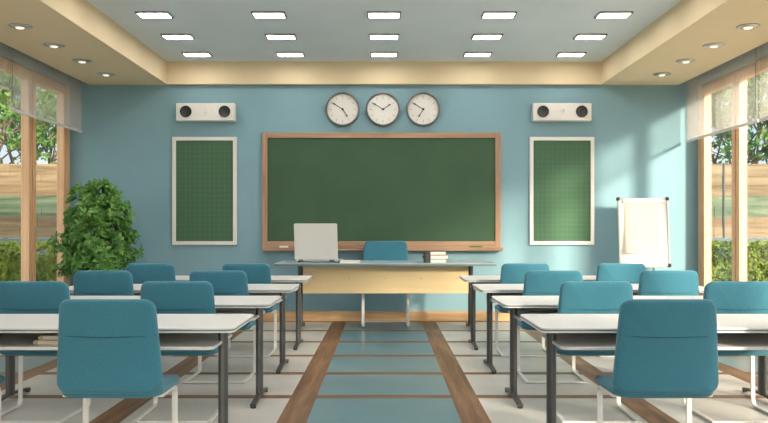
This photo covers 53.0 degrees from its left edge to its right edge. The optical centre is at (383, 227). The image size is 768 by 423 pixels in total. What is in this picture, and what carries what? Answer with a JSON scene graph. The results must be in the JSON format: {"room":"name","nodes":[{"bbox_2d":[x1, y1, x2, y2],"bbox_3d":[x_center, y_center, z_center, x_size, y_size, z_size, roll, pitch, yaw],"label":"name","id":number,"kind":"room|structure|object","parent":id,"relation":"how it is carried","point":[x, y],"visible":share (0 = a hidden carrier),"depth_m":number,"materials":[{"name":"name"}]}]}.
{"room":"classroom","nodes":[
{"label":"classroom","id":0,"kind":"room"},
{"bbox_2d":[0,42,69,85],"bbox_3d":[-4.450,-0.545,4.385,0.120,3.730,12.770,0,0,0],"label":"wall","id":1,"kind":"structure","parent":0,"point":[19,58],"depth_m":9.64,"materials":[{"name":"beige paint"}]},
{"bbox_2d":[0,57,31,280],"bbox_3d":[-4.438,-0.410,9.080,0.115,3.140,1.040,0,0,0],"label":"window","id":2,"kind":"structure","parent":1,"relation":"in","point":[20,72],"depth_m":9.50,"materials":[{"name":"brown wood"}]},
{"bbox_2d":[0,42,8,90],"bbox_3d":[-4.200,-1.820,7.590,0.070,0.580,2.050,0,0,0],"label":"roller blind","id":3,"kind":"object","parent":2,"relation":"attached to","point":[1,86],"visible":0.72,"depth_m":8.50,"materials":[{"name":"white fabric"}]},
{"bbox_2d":[12,48,12,102],"bbox_3d":[-4.200,-1.710,8.633,0.070,0.605,0.005,0,0,0],"label":"roller blind","id":4,"kind":"object","parent":2,"relation":"attached to","point":[12,48],"depth_m":8.66,"materials":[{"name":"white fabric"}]},
{"bbox_2d":[29,70,69,285],"bbox_3d":[-4.438,-0.410,10.175,0.115,3.140,1.150,0,0,0],"label":"window","id":5,"kind":"structure","parent":1,"relation":"in","point":[62,91],"depth_m":10.54,"materials":[{"name":"brown wood"}]},
{"bbox_2d":[9,107,81,132],"bbox_3d":[-4.200,-1.326,9.583,0.070,0.039,2.038,0,0,0],"label":"roller blind","id":6,"kind":"object","parent":5,"relation":"attached to","point":[42,119],"depth_m":9.47,"materials":[{"name":"grey metal"}]},
{"bbox_2d":[70,76,697,310],"bbox_3d":[0.000,-0.545,10.870,9.020,3.730,0.200,0,0,0],"label":"wall","id":7,"kind":"structure","parent":0,"point":[640,133],"depth_m":10.77,"materials":[{"name":"blue paint"}]},
{"bbox_2d":[0,0,166,84],"bbox_3d":[-3.570,-2.155,4.385,1.100,0.310,12.770,0,0,0],"label":"ceiling soffit","id":8,"kind":"structure","parent":7,"relation":"attached to","point":[85,32],"depth_m":8.49,"materials":[{"name":"beige paint"}]},
{"bbox_2d":[7,23,31,29],"bbox_3d":[-3.607,-1.986,7.629,0.224,0.027,0.224,0,0,0],"label":"recessed light","id":9,"kind":"object","parent":8,"relation":"in","point":[12,25],"visible":1,"depth_m":7.59,"materials":[{"name":"white"}]},
{"bbox_2d":[43,43,64,47],"bbox_3d":[-3.607,-1.986,8.416,0.224,0.027,0.224,0,0,0],"label":"recessed light","id":10,"kind":"object","parent":8,"relation":"in","point":[51,45],"visible":1,"depth_m":8.38,"materials":[{"name":"white"}]},
{"bbox_2d":[72,59,91,62],"bbox_3d":[-3.607,-1.986,9.203,0.224,0.027,0.224,0,0,0],"label":"recessed light","id":11,"kind":"object","parent":8,"relation":"in","point":[74,60],"visible":1,"depth_m":9.16,"materials":[{"name":"white"}]},
{"bbox_2d":[97,72,114,75],"bbox_3d":[-3.607,-1.986,9.990,0.224,0.027,0.224,0,0,0],"label":"recessed light","id":12,"kind":"object","parent":8,"relation":"in","point":[99,73],"visible":1,"depth_m":9.95,"materials":[{"name":"silver metal"}]},
{"bbox_2d":[172,137,236,244],"bbox_3d":[-2.504,-0.518,10.750,0.898,1.504,0.040,0,0,0],"label":"board","id":13,"kind":"object","parent":7,"relation":"attached to","point":[204,169],"visible":1,"depth_m":10.75,"materials":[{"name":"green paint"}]},
{"bbox_2d":[176,103,235,121],"bbox_3d":[-2.470,-1.606,10.697,0.808,0.240,0.146,0,0,0],"label":"wall speaker","id":14,"kind":"object","parent":7,"relation":"attached to","point":[185,112],"visible":1,"depth_m":10.64,"materials":[{"name":"white paint"}]},
{"bbox_2d":[325,92,359,126],"bbox_3d":[-0.577,-1.657,10.739,0.480,0.480,0.062,0,0,0],"label":"wall clock","id":15,"kind":"object","parent":7,"relation":"attached to","point":[342,109],"visible":1,"depth_m":10.75,"materials":[{"name":"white plastic"}]},
{"bbox_2d":[262,133,502,250],"bbox_3d":[-0.026,-0.507,10.700,3.347,1.644,0.140,0,0,0],"label":"chalkboard","id":16,"kind":"object","parent":7,"relation":"attached to","point":[425,191],"visible":0.97,"depth_m":10.74,"materials":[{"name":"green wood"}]},
{"bbox_2d":[262,248,502,250],"bbox_3d":[-0.017,0.292,10.700,3.327,0.045,0.140,0,0,0],"label":"chalk tray","id":17,"kind":"object","parent":16,"relation":"on","point":[263,249],"depth_m":10.63,"materials":[{"name":"brown wood"}]},
{"bbox_2d":[366,92,399,126],"bbox_3d":[-0.015,-1.657,10.739,0.480,0.480,0.062,0,0,0],"label":"wall clock","id":18,"kind":"object","parent":7,"relation":"attached to","point":[382,108],"visible":1,"depth_m":10.75,"materials":[{"name":"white plastic"}]},
{"bbox_2d":[166,62,601,84],"bbox_3d":[0.000,-2.155,10.730,6.040,0.310,0.080,0,0,0],"label":"ceiling soffit","id":19,"kind":"structure","parent":7,"relation":"attached to","point":[177,73],"depth_m":10.69,"materials":[{"name":"beige paint"}]},
{"bbox_2d":[263,311,509,320],"bbox_3d":[0.000,1.230,10.760,8.780,0.140,0.020,0,0,0],"label":"baseboard","id":20,"kind":"structure","parent":7,"relation":"attached to","point":[289,315],"depth_m":10.75,"materials":[{"name":"brown wood"}]},
{"bbox_2d":[406,92,439,126],"bbox_3d":[0.547,-1.657,10.739,0.480,0.480,0.062,0,0,0],"label":"wall clock","id":21,"kind":"object","parent":7,"relation":"attached to","point":[423,108],"visible":1,"depth_m":10.75,"materials":[{"name":"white plastic"}]},
{"bbox_2d":[529,137,593,244],"bbox_3d":[2.483,-0.518,10.750,0.898,1.504,0.040,0,0,0],"label":"board","id":22,"kind":"object","parent":7,"relation":"attached to","point":[561,169],"visible":1,"depth_m":10.75,"materials":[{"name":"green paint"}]},
{"bbox_2d":[531,103,591,121],"bbox_3d":[2.465,-1.606,10.697,0.808,0.240,0.146,0,0,0],"label":"wall speaker","id":23,"kind":"object","parent":7,"relation":"attached to","point":[540,112],"visible":1,"depth_m":10.64,"materials":[{"name":"white paint"}]},
{"bbox_2d":[601,0,767,84],"bbox_3d":[3.570,-2.155,4.385,1.100,0.310,12.770,0,0,0],"label":"ceiling soffit","id":24,"kind":"structure","parent":7,"relation":"attached to","point":[682,32],"depth_m":8.49,"materials":[{"name":"beige paint"}]},
{"bbox_2d":[653,72,670,75],"bbox_3d":[3.607,-1.986,9.990,0.224,0.027,0.224,0,0,0],"label":"recessed light","id":25,"kind":"object","parent":24,"relation":"in","point":[660,73],"visible":1,"depth_m":9.95,"materials":[{"name":"white"}]},
{"bbox_2d":[676,59,695,62],"bbox_3d":[3.607,-1.986,9.203,0.224,0.027,0.224,0,0,0],"label":"recessed light","id":26,"kind":"object","parent":24,"relation":"in","point":[681,60],"visible":1,"depth_m":9.16,"materials":[{"name":"white"}]},
{"bbox_2d":[703,43,724,47],"bbox_3d":[3.607,-1.986,8.416,0.224,0.027,0.224,0,0,0],"label":"recessed light","id":27,"kind":"object","parent":24,"relation":"in","point":[711,45],"visible":1,"depth_m":8.38,"materials":[{"name":"white"}]},
{"bbox_2d":[736,23,760,29],"bbox_3d":[3.607,-1.986,7.629,0.224,0.027,0.224,0,0,0],"label":"recessed light","id":28,"kind":"object","parent":24,"relation":"in","point":[750,25],"visible":1,"depth_m":7.59,"materials":[{"name":"white"}]},
{"bbox_2d":[0,321,767,422],"bbox_3d":[0.000,1.300,4.385,8.780,0.001,12.770,0,0,0],"label":"floor","id":29,"kind":"structure","parent":0,"point":[340,371],"depth_m":6.36,"materials":[{"name":"tile"}]},
{"bbox_2d":[0,375,4,422],"bbox_3d":[-2.398,0.829,4.082,0.548,0.933,0.615,0,0,1],"label":"chair","id":30,"kind":"object","parent":29,"relation":"on","point":[2,377],"visible":1,"depth_m":4.28,"materials":[{"name":"teal fabric"}]},
{"bbox_2d":[0,281,90,422],"bbox_3d":[-2.398,0.829,5.402,0.548,0.933,0.615,0,0,0],"label":"chair","id":31,"kind":"object","parent":29,"relation":"on","point":[16,297],"visible":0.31,"depth_m":5.22,"materials":[{"name":"teal fabric"}]},
{"bbox_2d":[48,176,144,279],"bbox_3d":[-3.732,0.312,9.905,1.161,1.975,1.052,0,0,-7],"label":"potted plant","id":32,"kind":"object","parent":29,"relation":"on","point":[93,249],"visible":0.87,"depth_m":9.73,"materials":[{"name":"green plant"}]},
{"bbox_2d":[73,271,133,295],"bbox_3d":[-2.398,0.829,6.723,0.548,0.933,0.615,0,0,0],"label":"chair","id":33,"kind":"object","parent":29,"relation":"on","point":[86,283],"visible":0.23,"depth_m":6.54,"materials":[{"name":"teal fabric"}]},
{"bbox_2d":[57,299,179,422],"bbox_3d":[-1.413,0.829,4.082,0.548,0.933,0.615,0,0,0],"label":"chair","id":34,"kind":"object","parent":29,"relation":"on","point":[108,348],"visible":1,"depth_m":3.92,"materials":[{"name":"teal fabric"}]},
{"bbox_2d":[0,314,253,422],"bbox_3d":[-1.889,0.924,4.569,2.130,0.752,0.701,0,0,0],"label":"table","id":35,"kind":"object","parent":29,"relation":"on","point":[17,331],"visible":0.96,"depth_m":4.47,"materials":[{"name":"white laminate"}]},
{"bbox_2d":[33,339,57,344],"bbox_3d":[-1.806,0.641,4.410,0.311,0.027,0.220,0,0,0],"label":"book","id":36,"kind":"object","parent":35,"relation":"on","point":[36,342],"visible":0.28,"depth_m":4.30,"materials":[{"name":"paper"}]},
{"bbox_2d":[38,333,57,339],"bbox_3d":[-1.796,0.616,4.420,0.291,0.025,0.210,0,0,-2],"label":"book","id":37,"kind":"object","parent":36,"relation":"on","point":[49,336],"visible":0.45,"depth_m":4.32,"materials":[{"name":"paper"}]},
{"bbox_2d":[0,333,231,349],"bbox_3d":[-1.889,0.663,4.520,1.900,0.018,0.580,0,0,0],"label":"shelf","id":38,"kind":"object","parent":35,"relation":"attached to","point":[8,341],"depth_m":4.44,"materials":[{"name":"grey metal"}]},
{"bbox_2d":[1,296,281,408],"bbox_3d":[-1.889,0.924,5.889,2.130,0.752,0.701,0,0,0],"label":"table","id":39,"kind":"object","parent":29,"relation":"on","point":[254,305],"visible":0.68,"depth_m":5.80,"materials":[{"name":"white laminate"}]},
{"bbox_2d":[215,310,264,320],"bbox_3d":[-1.889,0.663,5.840,1.900,0.018,0.580,0,0,0],"label":"shelf","id":40,"kind":"object","parent":39,"relation":"attached to","point":[258,315],"depth_m":5.89,"materials":[{"name":"white laminate"}]},
{"bbox_2d":[126,263,175,356],"bbox_3d":[-2.398,0.829,8.043,0.548,0.933,0.615,0,0,-1],"label":"chair","id":41,"kind":"object","parent":29,"relation":"on","point":[141,273],"visible":0.23,"depth_m":7.86,"materials":[{"name":"teal fabric"}]},
{"bbox_2d":[131,281,217,422],"bbox_3d":[-1.413,0.829,5.402,0.548,0.933,0.615,0,0,0],"label":"chair","id":42,"kind":"object","parent":29,"relation":"on","point":[169,297],"visible":0.38,"depth_m":5.22,"materials":[{"name":"teal fabric"}]},
{"bbox_2d":[69,284,299,373],"bbox_3d":[-1.889,0.924,7.210,2.130,0.752,0.701,0,0,0],"label":"table","id":43,"kind":"object","parent":29,"relation":"on","point":[253,289],"visible":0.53,"depth_m":7.11,"materials":[{"name":"white laminate"}]},
{"bbox_2d":[182,270,255,382],"bbox_3d":[-1.413,0.829,6.723,0.548,0.933,0.615,0,0,1],"label":"chair","id":44,"kind":"object","parent":29,"relation":"on","point":[224,283],"visible":0.38,"depth_m":6.54,"materials":[{"name":"teal plastic"}]},
{"bbox_2d":[175,276,311,349],"bbox_3d":[-1.889,0.924,8.530,2.130,0.752,0.701,0,0,0],"label":"table","id":45,"kind":"object","parent":29,"relation":"on","point":[274,279],"visible":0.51,"depth_m":8.44,"materials":[{"name":"white laminate"}]},
{"bbox_2d":[217,263,276,356],"bbox_3d":[-1.413,0.829,8.043,0.548,0.933,0.615,0,0,0],"label":"chair","id":46,"kind":"object","parent":29,"relation":"on","point":[257,273],"visible":0.38,"depth_m":7.86,"materials":[{"name":"teal fabric"}]},
{"bbox_2d":[274,260,496,330],"bbox_3d":[0.020,0.868,9.910,2.750,0.865,0.860,0,0,0],"label":"desk","id":47,"kind":"object","parent":29,"relation":"on","point":[366,276],"visible":0.84,"depth_m":9.71,"materials":[{"name":"brown wood"}]},
{"bbox_2d":[294,223,342,262],"bbox_3d":[-0.834,0.189,9.850,0.550,0.492,0.438,0,0,7],"label":"laptop","id":48,"kind":"object","parent":47,"relation":"on","point":[314,242],"visible":0.96,"depth_m":9.66,"materials":[{"name":"white plastic"}]},
{"bbox_2d":[338,260,359,262],"bbox_3d":[-0.435,0.420,9.620,0.271,0.031,0.190,0,0,2],"label":"paperback","id":49,"kind":"object","parent":47,"relation":"on","point":[339,261],"visible":1,"depth_m":9.53,"materials":[{"name":"white paper"}]},
{"bbox_2d":[423,259,445,262],"bbox_3d":[0.634,0.411,9.659,0.261,0.049,0.190,0,0,-5],"label":"book","id":50,"kind":"object","parent":47,"relation":"on","point":[424,260],"visible":0.85,"depth_m":9.57,"materials":[{"name":"white paper"}]},
{"bbox_2d":[422,255,447,258],"bbox_3d":[0.643,0.362,9.659,0.291,0.049,0.190,0,0,-9],"label":"book","id":51,"kind":"object","parent":50,"relation":"on","point":[423,256],"visible":0.92,"depth_m":9.57,"materials":[{"name":"white paper"}]},
{"bbox_2d":[423,251,445,254],"bbox_3d":[0.634,0.314,9.660,0.261,0.047,0.190,0,0,-4],"label":"book","id":52,"kind":"object","parent":51,"relation":"on","point":[424,252],"visible":1,"depth_m":9.57,"materials":[{"name":"white paper"}]},
{"bbox_2d":[362,241,409,326],"bbox_3d":[0.020,0.734,10.231,0.647,1.120,0.720,0,0,0],"label":"chair","id":53,"kind":"object","parent":29,"relation":"on","point":[373,250],"visible":0.34,"depth_m":10.37,"materials":[{"name":"teal fabric"}]},
{"bbox_2d":[495,263,548,356],"bbox_3d":[1.451,0.829,8.043,0.548,0.933,0.615,0,0,1],"label":"chair","id":54,"kind":"object","parent":29,"relation":"on","point":[511,273],"visible":0.44,"depth_m":7.87,"materials":[{"name":"teal fabric"}]},
{"bbox_2d":[459,276,595,349],"bbox_3d":[1.927,0.924,8.530,2.130,0.752,0.701,0,0,0],"label":"table","id":55,"kind":"object","parent":29,"relation":"on","point":[473,279],"visible":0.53,"depth_m":8.43,"materials":[{"name":"white laminate"}]},
{"bbox_2d":[517,270,588,382],"bbox_3d":[1.451,0.829,6.723,0.548,0.933,0.615,0,0,1],"label":"chair","id":56,"kind":"object","parent":29,"relation":"on","point":[536,282],"visible":0.41,"depth_m":6.54,"materials":[{"name":"teal plastic"}]},
{"bbox_2d":[472,284,703,373],"bbox_3d":[1.927,0.924,7.210,2.130,0.752,0.701,0,0,0],"label":"table","id":57,"kind":"object","parent":29,"relation":"on","point":[490,289],"visible":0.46,"depth_m":7.11,"materials":[{"name":"white laminate"}]},
{"bbox_2d":[556,281,641,422],"bbox_3d":[1.451,0.829,5.402,0.548,0.933,0.615,0,0,1],"label":"chair","id":58,"kind":"object","parent":29,"relation":"on","point":[575,297],"visible":0.39,"depth_m":5.22,"materials":[{"name":"teal fabric"}]},
{"bbox_2d":[596,263,645,356],"bbox_3d":[2.436,0.829,8.043,0.548,0.933,0.615,0,0,1],"label":"chair","id":59,"kind":"object","parent":29,"relation":"on","point":[629,272],"visible":0.15,"depth_m":7.86,"materials":[{"name":"teal fabric"}]},
{"bbox_2d":[491,296,767,408],"bbox_3d":[1.927,0.924,5.889,2.130,0.752,0.701,0,0,0],"label":"table","id":60,"kind":"object","parent":29,"relation":"on","point":[518,305],"visible":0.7,"depth_m":5.81,"materials":[{"name":"white laminate"}]},
{"bbox_2d":[508,310,557,320],"bbox_3d":[1.927,0.663,5.840,1.900,0.018,0.580,0,0,0],"label":"shelf","id":61,"kind":"object","parent":60,"relation":"attached to","point":[514,315],"depth_m":5.89,"materials":[{"name":"white laminate"}]},
{"bbox_2d":[520,314,767,422],"bbox_3d":[1.927,0.924,4.569,2.130,0.752,0.701,0,0,0],"label":"table","id":62,"kind":"object","parent":29,"relation":"on","point":[563,331],"visible":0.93,"depth_m":4.47,"materials":[{"name":"white laminate"}]},
{"bbox_2d":[542,333,767,349],"bbox_3d":[1.927,0.663,4.520,1.900,0.018,0.580,0,0,0],"label":"shelf","id":63,"kind":"object","parent":62,"relation":"attached to","point":[564,341],"depth_m":4.47,"materials":[{"name":"white laminate"}]},
{"bbox_2d":[616,197,671,269],"bbox_3d":[3.508,0.442,10.460,0.702,1.723,0.475,0,0,4],"label":"flip chart","id":64,"kind":"object","parent":29,"relation":"on","point":[643,223],"visible":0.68,"depth_m":10.38,"materials":[{"name":"white paper"}]},
{"bbox_2d":[645,265,665,267],"bbox_3d":[3.577,0.516,10.296,0.360,0.038,0.071,0,0,4],"label":"tray","id":65,"kind":"object","parent":64,"relation":"on","point":[647,266],"depth_m":10.26,"materials":[{"name":"silver metal"}]},
{"bbox_2d":[595,299,718,422],"bbox_3d":[1.451,0.829,4.082,0.548,0.933,0.615,0,0,0],"label":"chair","id":66,"kind":"object","parent":29,"relation":"on","point":[665,348],"visible":1,"depth_m":3.92,"materials":[{"name":"teal fabric"}]},
{"bbox_2d":[638,270,698,295],"bbox_3d":[2.436,0.829,6.723,0.548,0.933,0.615,0,0,1],"label":"chair","id":67,"kind":"object","parent":29,"relation":"on","point":[651,282],"visible":0.23,"depth_m":6.54,"materials":[{"name":"teal fabric"}]},
{"bbox_2d":[682,281,767,422],"bbox_3d":[2.436,0.829,5.402,0.548,0.933,0.615,0,0,0],"label":"chair","id":68,"kind":"object","parent":29,"relation":"on","point":[729,297],"visible":0.32,"depth_m":5.22,"materials":[{"name":"teal fabric"}]},
{"bbox_2d":[87,0,680,61],"bbox_3d":[0.000,-2.370,4.385,9.020,0.120,12.770,0,0,0],"label":"ceiling","id":69,"kind":"structure","parent":0,"point":[324,30],"depth_m":8.87,"materials":[{"name":"grey paint"}]},
{"bbox_2d":[135,11,173,18],"bbox_3d":[-2.480,-2.301,8.320,0.356,0.018,0.224,0,0,0],"label":"recessed light","id":70,"kind":"object","parent":69,"relation":"in","point":[142,14],"visible":1,"depth_m":8.29,"materials":[{"name":"white plastic"}]},
{"bbox_2d":[137,13,170,17],"bbox_3d":[-2.480,-2.303,8.320,0.324,0.011,0.192,0,0,0],"label":"diffuser","id":71,"kind":"object","parent":70,"relation":"attached to","point":[142,15],"depth_m":8.32,"materials":[{"name":"white plastic"}]},
{"bbox_2d":[160,34,194,39],"bbox_3d":[-2.480,-2.301,9.265,0.356,0.018,0.224,0,0,0],"label":"recessed light","id":72,"kind":"object","parent":69,"relation":"in","point":[165,36],"visible":1,"depth_m":9.26,"materials":[{"name":"white plastic"}]},
{"bbox_2d":[164,36,191,38],"bbox_3d":[-2.480,-2.303,9.265,0.324,0.011,0.192,0,0,0],"label":"diffuser","id":73,"kind":"object","parent":72,"relation":"attached to","point":[165,37],"depth_m":9.28,"materials":[{"name":"white"}]},
{"bbox_2d":[181,52,211,56],"bbox_3d":[-2.480,-2.301,10.210,0.356,0.018,0.224,0,0,0],"label":"recessed light","id":74,"kind":"object","parent":69,"relation":"in","point":[186,54],"visible":1,"depth_m":10.19,"materials":[{"name":"white"}]},
{"bbox_2d":[184,54,209,55],"bbox_3d":[-2.480,-2.303,10.210,0.324,0.011,0.192,0,0,0],"label":"diffuser","id":75,"kind":"object","parent":74,"relation":"attached to","point":[184,54],"depth_m":10.21,"materials":[{"name":"white"}]},
{"bbox_2d":[251,11,286,18],"bbox_3d":[-1.240,-2.301,8.320,0.356,0.018,0.224,0,0,0],"label":"recessed light","id":76,"kind":"object","parent":69,"relation":"in","point":[256,14],"visible":1,"depth_m":8.29,"materials":[{"name":"white plastic"}]},
{"bbox_2d":[253,13,284,17],"bbox_3d":[-1.240,-2.303,8.320,0.324,0.011,0.192,0,0,0],"label":"diffuser","id":77,"kind":"object","parent":76,"relation":"attached to","point":[256,15],"depth_m":8.32,"materials":[{"name":"white"}]},
{"bbox_2d":[265,34,296,39],"bbox_3d":[-1.240,-2.301,9.265,0.356,0.018,0.224,0,0,0],"label":"recessed light","id":78,"kind":"object","parent":69,"relation":"in","point":[268,36],"visible":1,"depth_m":9.25,"materials":[{"name":"white plastic"}]},
{"bbox_2d":[267,36,294,38],"bbox_3d":[-1.240,-2.303,9.265,0.324,0.011,0.192,0,0,0],"label":"diffuser","id":79,"kind":"object","parent":78,"relation":"attached to","point":[268,37],"depth_m":9.28,"materials":[{"name":"white"}]},
{"bbox_2d":[276,52,304,56],"bbox_3d":[-1.240,-2.301,10.210,0.356,0.018,0.224,0,0,0],"label":"recessed light","id":80,"kind":"object","parent":69,"relation":"in","point":[279,54],"visible":1,"depth_m":10.19,"materials":[{"name":"white"}]},
{"bbox_2d":[278,54,302,55],"bbox_3d":[-1.240,-2.303,10.210,0.324,0.011,0.192,0,0,0],"label":"diffuser","id":81,"kind":"object","parent":80,"relation":"attached to","point":[278,54],"depth_m":10.21,"materials":[{"name":"white"}]},
{"bbox_2d":[367,11,400,18],"bbox_3d":[0.000,-2.301,8.320,0.356,0.018,0.224,0,0,0],"label":"recessed light","id":82,"kind":"object","parent":69,"relation":"in","point":[371,14],"visible":1,"depth_m":8.29,"materials":[{"name":"white plastic"}]},
{"bbox_2d":[369,13,398,17],"bbox_3d":[0.000,-2.303,8.320,0.324,0.011,0.192,0,0,0],"label":"diffuser","id":83,"kind":"object","parent":82,"relation":"attached to","point":[371,15],"depth_m":8.32,"materials":[{"name":"white"}]},
{"bbox_2d":[369,34,398,39],"bbox_3d":[0.000,-2.301,9.265,0.356,0.018,0.224,0,0,0],"label":"recessed light","id":84,"kind":"object","parent":69,"relation":"in","point":[371,36],"visible":1,"depth_m":9.25,"materials":[{"name":"white plastic"}]},
{"bbox_2d":[370,36,397,38],"bbox_3d":[0.000,-2.303,9.265,0.324,0.011,0.192,0,0,0],"label":"diffuser","id":85,"kind":"object","parent":84,"relation":"attached to","point":[371,37],"depth_m":9.28,"materials":[{"name":"white"}]},
{"bbox_2d":[370,52,397,56],"bbox_3d":[0.000,-2.301,10.210,0.356,0.018,0.224,0,0,0],"label":"recessed light","id":86,"kind":"object","parent":69,"relation":"in","point":[373,54],"visible":1,"depth_m":10.19,"materials":[{"name":"white"}]},
{"bbox_2d":[372,54,395,55],"bbox_3d":[0.000,-2.303,10.210,0.324,0.011,0.192,0,0,0],"label":"diffuser","id":87,"kind":"object","parent":86,"relation":"attached to","point":[372,54],"depth_m":10.22,"materials":[{"name":"white"}]},
{"bbox_2d":[463,52,491,56],"bbox_3d":[1.240,-2.301,10.210,0.356,0.018,0.224,0,0,0],"label":"recessed light","id":88,"kind":"object","parent":69,"relation":"in","point":[466,54],"visible":1,"depth_m":10.19,"materials":[{"name":"white"}]},
{"bbox_2d":[465,54,489,55],"bbox_3d":[1.240,-2.303,10.210,0.324,0.011,0.192,0,0,0],"label":"diffuser","id":89,"kind":"object","parent":88,"relation":"attached to","point":[465,54],"depth_m":10.21,"materials":[{"name":"white"}]},
{"bbox_2d":[471,34,502,39],"bbox_3d":[1.240,-2.301,9.265,0.356,0.018,0.224,0,0,0],"label":"recessed light","id":90,"kind":"object","parent":69,"relation":"in","point":[474,36],"visible":1,"depth_m":9.24,"materials":[{"name":"white plastic"}]},
{"bbox_2d":[473,36,500,38],"bbox_3d":[1.240,-2.303,9.265,0.324,0.011,0.192,0,0,0],"label":"diffuser","id":91,"kind":"object","parent":90,"relation":"attached to","point":[474,37],"depth_m":9.28,"materials":[{"name":"white"}]},
{"bbox_2d":[481,11,516,18],"bbox_3d":[1.240,-2.301,8.320,0.356,0.018,0.224,0,0,0],"label":"recessed light","id":92,"kind":"object","parent":69,"relation":"in","point":[486,14],"visible":1,"depth_m":8.29,"materials":[{"name":"white plastic"}]},
{"bbox_2d":[483,13,514,17],"bbox_3d":[1.240,-2.303,8.320,0.324,0.011,0.192,0,0,0],"label":"diffuser","id":93,"kind":"object","parent":92,"relation":"attached to","point":[485,15],"depth_m":8.32,"materials":[{"name":"white"}]},
{"bbox_2d":[556,52,586,56],"bbox_3d":[2.480,-2.301,10.210,0.356,0.018,0.224,0,0,0],"label":"recessed light","id":94,"kind":"object","parent":69,"relation":"in","point":[560,54],"visible":1,"depth_m":10.19,"materials":[{"name":"white"}]},
{"bbox_2d":[558,54,583,55],"bbox_3d":[2.480,-2.303,10.210,0.324,0.011,0.192,0,0,0],"label":"diffuser","id":95,"kind":"object","parent":94,"relation":"attached to","point":[558,54],"depth_m":10.21,"materials":[{"name":"white"}]},
{"bbox_2d":[573,34,607,39],"bbox_3d":[2.480,-2.301,9.265,0.356,0.018,0.224,0,0,0],"label":"recessed light","id":96,"kind":"object","parent":69,"relation":"in","point":[578,36],"visible":1,"depth_m":9.26,"materials":[{"name":"white plastic"}]},
{"bbox_2d":[576,36,603,38],"bbox_3d":[2.480,-2.303,9.265,0.324,0.011,0.192,0,0,0],"label":"diffuser","id":97,"kind":"object","parent":96,"relation":"attached to","point":[577,37],"depth_m":9.28,"materials":[{"name":"white"}]},
{"bbox_2d":[594,11,632,18],"bbox_3d":[2.480,-2.301,8.320,0.356,0.018,0.224,0,0,0],"label":"recessed light","id":98,"kind":"object","parent":69,"relation":"in","point":[602,14],"visible":1,"depth_m":8.29,"materials":[{"name":"white plastic"}]},
{"bbox_2d":[597,13,630,17],"bbox_3d":[2.480,-2.303,8.320,0.324,0.011,0.192,0,0,0],"label":"diffuser","id":99,"kind":"object","parent":98,"relation":"attached to","point":[600,15],"depth_m":8.32,"materials":[{"name":"white"}]},
{"bbox_2d":[698,42,767,85],"bbox_3d":[4.450,-0.545,4.385,0.120,3.730,12.770,0,0,0],"label":"wall","id":100,"kind":"structure","parent":0,"point":[747,58],"depth_m":9.64,"materials":[{"name":"blue paint"}]},
{"bbox_2d":[698,70,738,295],"bbox_3d":[4.438,-0.410,10.175,0.115,3.140,1.150,0,0,0],"label":"window","id":101,"kind":"structure","parent":100,"relation":"in","point":[705,91],"depth_m":10.54,"materials":[{"name":"brown wood"}]},
{"bbox_2d":[686,119,758,142],"bbox_3d":[4.200,-1.194,9.583,0.070,0.038,2.038,0,0,0],"label":"rail","id":102,"kind":"object","parent":101,"relation":"attached to","point":[726,129],"depth_m":9.47,"materials":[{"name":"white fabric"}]},
{"bbox_2d":[736,57,767,280],"bbox_3d":[4.438,-0.410,9.080,0.115,3.140,1.040,0,0,0],"label":"window","id":103,"kind":"structure","parent":100,"relation":"in","point":[747,72],"depth_m":9.50,"materials":[{"name":"brown wood"}]},
{"bbox_2d":[755,48,755,114],"bbox_3d":[4.200,-1.642,8.633,0.070,0.740,0.005,0,0,0],"label":"roller blind","id":104,"kind":"object","parent":103,"relation":"attached to","point":[755,48],"depth_m":8.66,"materials":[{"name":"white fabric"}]},
{"label":"outside","id":105,"kind":"structure","parent":0,"visible":0},
{"bbox_3d":[0.000,1.520,20.000,90.000,0.200,80.000,0,0,0],"label":"ground","id":106,"kind":"structure","parent":105,"visible":0},
{"bbox_2d":[0,164,56,253],"bbox_3d":[-11.407,0.045,16.020,13.014,2.750,0.200,0,0,0],"label":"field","id":107,"kind":"structure","parent":106,"relation":"on","point":[10,174],"depth_m":15.98,"materials":[{"name":"brown wood"}]},
{"bbox_2d":[0,72,56,163],"bbox_3d":[-8.089,-1.551,18.082,6.692,5.990,6.802,0,0,-6],"label":"tree","id":108,"kind":"object","parent":106,"relation":"on","point":[51,103],"visible":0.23,"depth_m":17.52,"materials":[{"name":"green plant"}]},
{"bbox_2d":[0,240,56,281],"bbox_3d":[-8.199,0.818,13.390,6.754,1.278,1.023,0,0,0],"label":"hedge","id":109,"kind":"object","parent":106,"relation":"on","point":[10,262],"visible":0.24,"depth_m":13.03,"materials":[{"name":"green plant"}]},
{"bbox_2d":[0,71,56,163],"bbox_3d":[-9.762,-1.936,20.185,3.053,6.743,5.290,0,0,-38],"label":"tree","id":110,"kind":"object","parent":106,"relation":"on","point":[6,96],"visible":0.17,"depth_m":18.72,"materials":[{"name":"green plant"}]},
{"bbox_2d":[711,164,767,253],"bbox_3d":[10.950,0.045,16.020,12.100,2.750,0.200,0,0,0],"label":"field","id":111,"kind":"structure","parent":106,"relation":"on","point":[721,174],"depth_m":15.98,"materials":[{"name":"brown wood"}]},
{"bbox_2d":[711,71,767,163],"bbox_3d":[9.006,-1.635,18.630,4.248,6.138,6.080,0,0,-16],"label":"tree","id":112,"kind":"object","parent":106,"relation":"on","point":[759,78],"visible":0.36,"depth_m":17.81,"materials":[{"name":"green plant"}]},
{"bbox_2d":[711,240,767,281],"bbox_3d":[8.203,0.813,13.383,6.763,1.301,0.998,0,0,0],"label":"hedge","id":113,"kind":"object","parent":106,"relation":"on","point":[721,264],"visible":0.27,"depth_m":13.02,"materials":[{"name":"green plant"}]},
{"bbox_2d":[711,87,767,163],"bbox_3d":[8.678,-1.434,18.282,5.349,5.718,4.388,0,0,22],"label":"tree","id":114,"kind":"object","parent":106,"relation":"on","point":[764,133],"visible":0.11,"depth_m":18.54,"materials":[{"name":"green plant"}]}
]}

